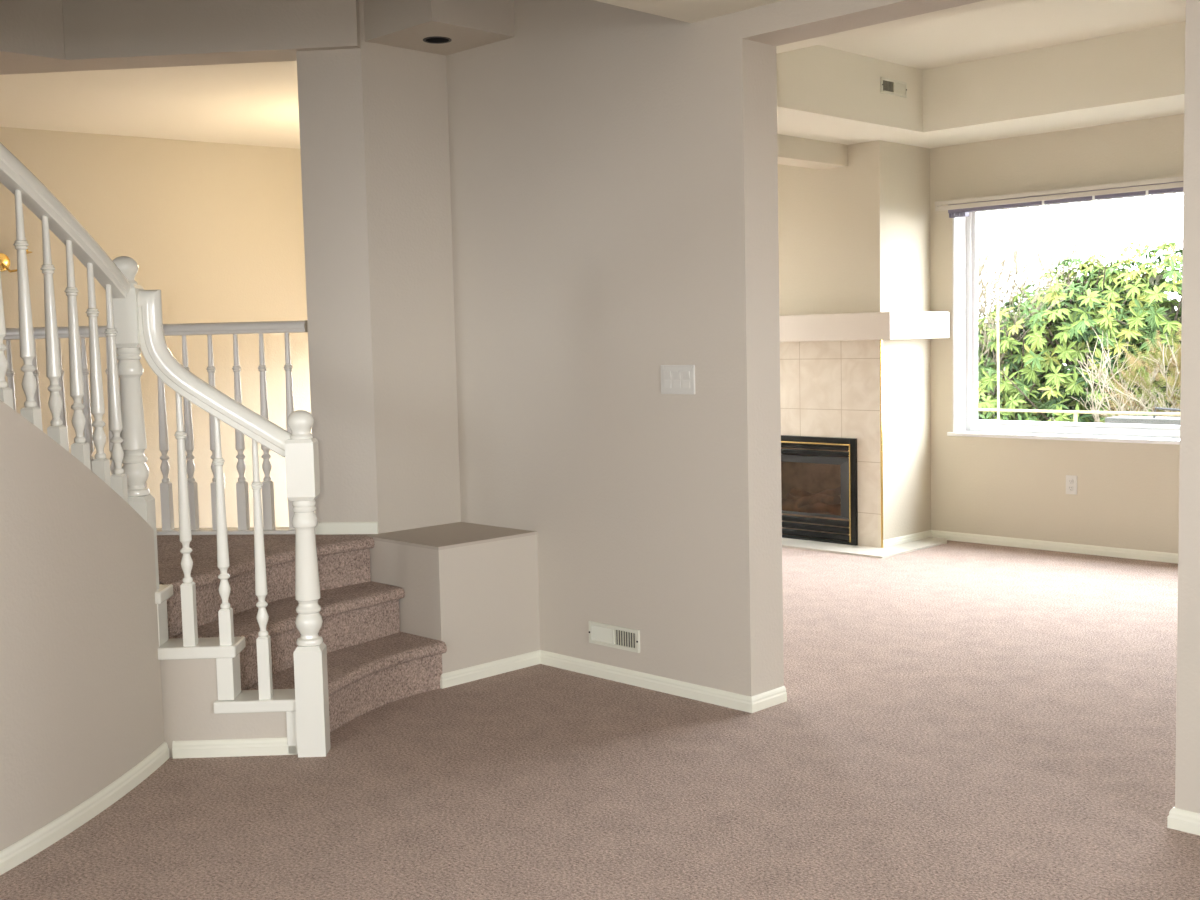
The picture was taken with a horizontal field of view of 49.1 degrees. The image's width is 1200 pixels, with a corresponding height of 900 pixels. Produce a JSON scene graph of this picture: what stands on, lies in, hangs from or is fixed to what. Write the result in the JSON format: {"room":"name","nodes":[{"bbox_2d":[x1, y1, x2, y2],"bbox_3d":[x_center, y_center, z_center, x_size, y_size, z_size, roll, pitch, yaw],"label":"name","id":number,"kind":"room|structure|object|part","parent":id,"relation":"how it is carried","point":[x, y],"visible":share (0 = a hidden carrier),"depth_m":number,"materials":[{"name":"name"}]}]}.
{"room":"stair hall","nodes":[
{"label":"stair hall","id":0,"kind":"room"},
{"bbox_2d":[0,0,90,74],"bbox_3d":[-3.553,-2.897,5.221,2.324,2.660,1.755,-6,7,-45],"label":"wall","id":1,"kind":"structure","parent":0,"point":[32,40],"depth_m":5.34,"materials":[{"name":"beige paint"}]},
{"bbox_2d":[0,400,163,850],"bbox_3d":[-1.787,0.069,3.089,0.287,2.097,2.381,0,5,18],"label":"wall","id":2,"kind":"structure","parent":0,"point":[81,706],"depth_m":3.67,"materials":[{"name":"beige paint"}]},
{"bbox_2d":[0,742,168,874],"bbox_3d":[-1.710,1.087,3.155,0.202,0.055,2.389,0,5,18],"label":"baseboard","id":3,"kind":"structure","parent":2,"relation":"attached to","point":[15,854],"depth_m":3.71,"materials":[{"name":"white paint"}]},
{"bbox_2d":[0,61,299,148],"bbox_3d":[-3.095,-1.990,6.760,6.200,0.120,4.700,-6,7,-45],"label":"ceiling","id":4,"kind":"structure","parent":0,"point":[256,104],"depth_m":7.60,"materials":[{"name":"beige paint"}]},
{"bbox_2d":[0,127,314,527],"bbox_3d":[-4.221,-0.731,8.172,6.000,2.970,1.020,-6,7,-45],"label":"wall","id":5,"kind":"structure","parent":0,"point":[216,228],"depth_m":9.04,"materials":[{"name":"beige paint"}]},
{"bbox_2d":[0,238,31,272],"bbox_3d":[-3.753,-1.230,8.259,0.340,0.222,0.135,-6,7,-45],"label":"wall sconce","id":6,"kind":"object","parent":5,"relation":"attached to","point":[4,260],"visible":0.5,"depth_m":8.31,"materials":[{"name":"gold metal"}]},
{"bbox_3d":[-3.717,-1.183,8.314,0.162,0.118,0.028,-2,5,-12],"label":"arm","id":7,"kind":"part","parent":6,"relation":"part of","materials":[{"name":"gold metal"}]},
{"bbox_2d":[62,0,360,70],"bbox_3d":[-1.609,-2.952,5.344,1.237,2.660,0.215,-1,5,6],"label":"ceiling beam","id":8,"kind":"structure","parent":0,"point":[98,34],"depth_m":5.35,"materials":[{"name":"beige paint"}]},
{"bbox_2d":[296,48,378,533],"bbox_3d":[-1.048,-1.696,5.407,0.370,5.200,0.160,-1,5,6],"label":"wall","id":9,"kind":"structure","parent":0,"point":[330,97],"depth_m":5.42,"materials":[{"name":"beige paint"}]},
{"bbox_2d":[315,522,377,534],"bbox_3d":[-1.062,0.327,5.494,0.268,0.050,0.012,-1,5,6],"label":"baseboard","id":10,"kind":"structure","parent":9,"relation":"attached to","point":[322,527],"depth_m":5.49,"materials":[{"name":"white paint"}]},
{"bbox_2d":[359,0,460,533],"bbox_3d":[-0.805,-1.717,5.597,0.630,5.200,0.160,-6,7,-45],"label":"wall","id":11,"kind":"structure","parent":0,"point":[404,91],"depth_m":5.55,"materials":[{"name":"beige paint"}]},
{"bbox_2d":[363,0,514,54],"bbox_3d":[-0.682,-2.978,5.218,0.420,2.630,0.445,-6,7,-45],"label":"ceiling","id":12,"kind":"structure","parent":0,"point":[469,24],"depth_m":5.22,"materials":[{"name":"beige paint"}]},
{"bbox_2d":[423,36,451,43],"bbox_3d":[-0.663,-1.712,5.332,0.116,0.094,0.116,-6,7,-45],"label":"recessed light","id":13,"kind":"object","parent":12,"relation":"in","point":[436,39],"visible":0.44,"depth_m":5.37,"materials":[{"name":"grey metal"}]},
{"bbox_2d":[0,540,1199,899],"bbox_3d":[-0.633,1.119,3.534,11.900,0.120,12.600,-6,7,-45],"label":"floor","id":14,"kind":"structure","parent":0,"point":[958,720],"depth_m":4.00,"materials":[{"name":"carpet"}]},
{"bbox_2d":[155,534,446,756],"bbox_3d":[-2.085,0.076,3.794,2.667,1.983,3.555,-1,5,6],"label":"staircase","id":15,"kind":"structure","parent":14,"relation":"on","point":[210,690],"depth_m":4.75,"materials":[{"name":"carpet"}]},
{"bbox_2d":[0,142,330,756],"bbox_3d":[-1.780,-0.223,3.282,0.592,2.648,2.576,1,5,30],"label":"stair railing","id":16,"kind":"object","parent":15,"relation":"attached to","point":[134,313],"visible":1,"depth_m":4.20,"materials":[{"name":"white paint"}]},
{"bbox_3d":[-1.794,-0.955,3.025,0.228,1.145,2.261,0,5,18],"label":"handrail","id":17,"kind":"part","parent":16,"relation":"part of","materials":[{"name":"white paint"}]},
{"bbox_3d":[-1.504,0.019,4.236,0.091,1.096,0.091,-1,5,-2],"label":"newel post","id":18,"kind":"part","parent":16,"relation":"part of","materials":[{"name":"white paint"}]},
{"bbox_3d":[-1.232,-0.245,4.227,0.489,0.547,0.065,-1,5,-2],"label":"handrail","id":19,"kind":"part","parent":16,"relation":"part of","materials":[{"name":"white paint"}]},
{"bbox_3d":[-0.955,0.481,4.292,0.091,1.041,0.091,-1,5,-2],"label":"newel post","id":20,"kind":"part","parent":16,"relation":"part of","materials":[{"name":"white paint"}]},
{"bbox_3d":[-1.246,0.747,4.354,0.530,0.515,0.100,-1,5,-2],"label":"panel","id":21,"kind":"part","parent":15,"relation":"part of","materials":[{"name":"beige paint"}]},
{"bbox_2d":[172,737,296,758],"bbox_3d":[-1.201,0.980,4.317,0.405,0.055,0.014,-1,5,-2],"label":"baseboard","id":22,"kind":"structure","parent":15,"relation":"attached to","point":[251,746],"depth_m":4.31,"materials":[{"name":"white paint"}]},
{"bbox_2d":[370,535,539,672],"bbox_3d":[-0.613,0.628,5.461,0.515,0.541,0.500,-6,7,-45],"label":"wall ledge","id":23,"kind":"object","parent":14,"relation":"on","point":[481,600],"visible":0.71,"depth_m":5.25,"materials":[{"name":"beige paint"}]},
{"bbox_2d":[366,522,536,549],"bbox_3d":[-0.620,0.353,5.439,0.515,0.012,0.500,-6,7,-45],"label":"ledge top","id":24,"kind":"object","parent":23,"relation":"on","point":[458,534],"depth_m":5.39,"materials":[{"name":"beige paint"}]},
{"bbox_2d":[779,312,949,558],"bbox_3d":[1.393,-0.150,8.683,0.865,1.472,1.665,-6,7,-45],"label":"fireplace","id":25,"kind":"object","parent":14,"relation":"on","point":[831,385],"visible":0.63,"depth_m":8.33,"materials":[{"name":"beige tile"}]},
{"bbox_3d":[1.298,0.227,8.629,0.050,0.390,0.878,-6,7,-45],"label":"glass door","id":26,"kind":"part","parent":25,"relation":"part of","materials":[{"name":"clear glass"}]},
{"bbox_3d":[1.266,0.256,8.599,0.010,0.623,0.896,-6,7,-45],"label":"brass trim","id":27,"kind":"part","parent":25,"relation":"part of","materials":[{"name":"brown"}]},
{"bbox_3d":[1.278,0.249,8.611,0.033,0.685,0.968,-6,7,-45],"label":"firebox frame","id":28,"kind":"part","parent":25,"relation":"part of","materials":[{"name":"black metal"}]},
{"bbox_2d":[594,0,781,22],"bbox_3d":[-0.003,-1.178,-0.264,7.800,0.150,6.530,-6,7,-45],"label":"ceiling","id":29,"kind":"structure","parent":0,"point":[690,11],"depth_m":4.43,"materials":[{"name":"beige paint"}]},
{"bbox_2d":[446,0,983,695],"bbox_3d":[0.494,-1.665,4.604,0.190,5.200,3.243,-6,7,-45],"label":"wall","id":30,"kind":"structure","parent":0,"point":[614,169],"depth_m":4.97,"materials":[{"name":"beige paint"}]},
{"bbox_2d":[440,650,786,712],"bbox_3d":[0.076,0.885,5.105,1.344,0.055,0.486,0,5,20],"label":"baseboard","id":31,"kind":"structure","parent":30,"relation":"attached to","point":[751,704],"depth_m":5.12,"materials":[{"name":"white paint"}]},
{"bbox_2d":[588,621,639,652],"bbox_3d":[0.054,0.734,5.157,0.012,0.088,0.275,-6,7,-45],"label":"air vent","id":32,"kind":"object","parent":30,"relation":"in","point":[613,636],"visible":1,"depth_m":5.15,"materials":[{"name":"beige metal"}]},
{"bbox_2d":[661,365,694,394],"bbox_3d":[0.284,-0.259,4.820,0.014,0.108,0.166,-6,7,-45],"label":"light switch","id":33,"kind":"object","parent":30,"relation":"attached to","point":[675,379],"visible":1,"depth_m":4.82,"materials":[{"name":"white plastic"}]},
{"bbox_2d":[778,140,930,539],"bbox_3d":[1.374,-0.978,8.824,0.580,3.100,1.570,-6,7,-45],"label":"wall","id":34,"kind":"structure","parent":0,"point":[854,237],"depth_m":8.29,"materials":[{"name":"beige paint"}]},
{"bbox_2d":[883,530,1177,563],"bbox_3d":[4.054,0.696,6.296,0.580,0.055,5.930,-6,7,-45],"label":"baseboard","id":35,"kind":"structure","parent":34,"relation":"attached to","point":[953,536],"depth_m":8.04,"materials":[{"name":"white paint"}]},
{"bbox_2d":[776,0,1185,147],"bbox_3d":[2.371,-1.987,5.461,3.880,0.585,7.750,-6,7,-45],"label":"ceiling","id":36,"kind":"structure","parent":0,"point":[986,70],"depth_m":7.06,"materials":[{"name":"beige paint"}]},
{"bbox_2d":[777,134,847,169],"bbox_3d":[0.353,-1.718,7.120,3.150,0.130,0.200,-6,7,-45],"label":"beam","id":37,"kind":"structure","parent":36,"relation":"attached to","point":[791,150],"depth_m":7.92,"materials":[{"name":"beige paint"}]},
{"bbox_2d":[880,77,906,97],"bbox_3d":[1.674,-2.066,7.474,0.260,0.085,0.012,-6,7,-45],"label":"ceiling vent","id":38,"kind":"object","parent":36,"relation":"in","point":[888,86],"visible":1,"depth_m":7.47,"materials":[{"name":"beige metal"}]},
{"bbox_2d":[930,114,1183,553],"bbox_3d":[4.321,-0.850,6.434,0.220,3.100,6.280,-6,7,-45],"label":"wall","id":39,"kind":"structure","parent":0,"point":[1127,497],"depth_m":7.95,"materials":[{"name":"beige paint"}]},
{"bbox_2d":[935,176,1182,217],"bbox_3d":[3.217,-1.458,7.269,0.078,0.106,3.030,-6,7,-45],"label":"window blind","id":40,"kind":"object","parent":39,"relation":"attached to","point":[958,208],"visible":0.99,"depth_m":7.72,"materials":[{"name":"beige plastic"}]},
{"bbox_2d":[947,431,1179,444],"bbox_3d":[3.324,-0.048,7.460,0.172,0.024,2.930,-6,7,-45],"label":"window sill","id":41,"kind":"structure","parent":39,"relation":"attached to","point":[1072,437],"depth_m":7.89,"materials":[{"name":"white plastic"}]},
{"bbox_2d":[953,192,1182,437],"bbox_3d":[3.331,-0.795,7.422,0.194,1.475,2.870,-6,7,-45],"label":"window","id":42,"kind":"structure","parent":39,"relation":"attached to","point":[972,422],"depth_m":8.40,"materials":[{"name":"white plastic"}]},
{"bbox_2d":[1066,475,1076,494],"bbox_3d":[2.832,0.209,7.884,0.011,0.114,0.070,-6,7,-45],"label":"electrical outlet","id":43,"kind":"object","parent":39,"relation":"attached to","point":[1071,481],"visible":1,"depth_m":7.88,"materials":[{"name":"white plastic"}]},
{"bbox_2d":[1175,0,1199,812],"bbox_3d":[3.270,-1.492,1.728,0.320,5.200,4.757,-6,7,-45],"label":"wall","id":44,"kind":"structure","parent":0,"point":[1187,775],"depth_m":3.41,"materials":[{"name":"beige paint"}]},
{"bbox_2d":[1167,807,1199,835],"bbox_3d":[3.248,1.067,2.010,0.334,0.055,4.571,-6,7,-45],"label":"baseboard","id":45,"kind":"structure","parent":44,"relation":"attached to","point":[1187,821],"depth_m":3.48,"materials":[{"name":"white paint"}]},
{"bbox_3d":[-2.338,0.640,5.724,1.559,0.553,1.886,-6,7,-45],"label":"wall","id":46,"kind":"structure","parent":0,"visible":0},
{"bbox_2d":[3,320,307,534],"bbox_3d":[-2.346,-0.081,5.659,2.309,0.896,0.110,-1,5,6],"label":"landing railing","id":47,"kind":"object","parent":46,"relation":"on","point":[209,329],"visible":0.43,"depth_m":5.57,"materials":[{"name":"white paint"}]},
{"bbox_3d":[-2.351,-0.502,5.619,2.259,0.050,0.065,-1,5,6],"label":"handrail","id":48,"kind":"part","parent":47,"relation":"part of","materials":[{"name":"white paint"}]},
{"bbox_3d":[-2.336,0.357,5.695,2.309,0.016,0.110,-1,5,6],"label":"rail","id":49,"kind":"part","parent":47,"relation":"part of","materials":[{"name":"white paint"}]},
{"label":"outside","id":50,"kind":"structure","parent":0,"visible":0},
{"bbox_3d":[1.829,1.108,8.956,75.000,0.100,70.000,-6,7,-45],"label":"ground","id":51,"kind":"structure","parent":50,"visible":0},
{"bbox_2d":[997,283,999,419],"bbox_3d":[3.401,-0.293,11.211,0.019,2.250,0.029,-6,7,-45],"label":"stake","id":52,"kind":"object","parent":51,"relation":"on","point":[998,379],"visible":0.6,"depth_m":11.16,"materials":[{"name":"white"}]},
{"bbox_2d":[978,203,1134,418],"bbox_3d":[3.768,-1.048,13.486,3.918,3.379,3.680,-6,7,-45],"label":"bare shrub","id":53,"kind":"object","parent":51,"relation":"on","point":[984,302],"visible":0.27,"depth_m":12.66,"materials":[{"name":"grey plant"}]},
{"bbox_2d":[978,408,1179,421],"bbox_3d":[4.003,0.418,8.256,0.024,1.290,5.400,-6,7,-45],"label":"deck railing","id":54,"kind":"object","parent":51,"relation":"on","point":[1075,412],"visible":0.16,"depth_m":8.94,"materials":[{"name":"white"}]},
{"bbox_3d":[3.988,-0.216,8.204,0.024,0.018,5.400,-6,7,-45],"label":"rail","id":55,"kind":"part","parent":54,"relation":"part of","materials":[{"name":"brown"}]},
{"bbox_2d":[978,240,1181,422],"bbox_3d":[5.508,-0.538,11.349,5.480,2.692,1.902,2,6,32],"label":"bush","id":56,"kind":"object","parent":51,"relation":"on","point":[1054,384],"visible":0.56,"depth_m":11.68,"materials":[{"name":"green plant"}]},
{"bbox_2d":[978,258,1181,418],"bbox_3d":[7.151,-0.584,13.944,10.550,3.093,2.203,3,6,42],"label":"shrub","id":57,"kind":"object","parent":51,"relation":"on","point":[1159,280],"visible":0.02,"depth_m":14.41,"materials":[{"name":"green plant"}]},
{"bbox_2d":[1052,326,1180,422],"bbox_3d":[4.367,-0.049,10.595,1.377,1.837,1.565,-6,7,-45],"label":"bare shrub","id":58,"kind":"object","parent":51,"relation":"on","point":[1122,408],"visible":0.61,"depth_m":10.65,"materials":[{"name":"brown plant"}]},
{"bbox_2d":[1100,324,1180,422],"bbox_3d":[5.253,-0.139,10.333,2.593,2.002,1.222,3,6,40],"label":"conifer shrub","id":59,"kind":"object","parent":51,"relation":"on","point":[1177,345],"visible":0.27,"depth_m":10.73,"materials":[{"name":"brown plant"}]},
{"bbox_2d":[1105,416,1179,424],"bbox_3d":[4.805,0.389,9.082,0.350,1.175,2.607,-6,6,-43],"label":"wall","id":60,"kind":"structure","parent":51,"relation":"on","point":[1158,420],"depth_m":9.71,"materials":[{"name":"concrete"}]},
{"bbox_2d":[1153,407,1179,417],"bbox_3d":[4.307,-0.262,9.473,0.018,0.086,0.627,-6,7,-45],"label":"support","id":61,"kind":"object","parent":60,"relation":"on","point":[1158,408],"visible":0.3,"depth_m":9.63,"materials":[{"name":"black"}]}
]}

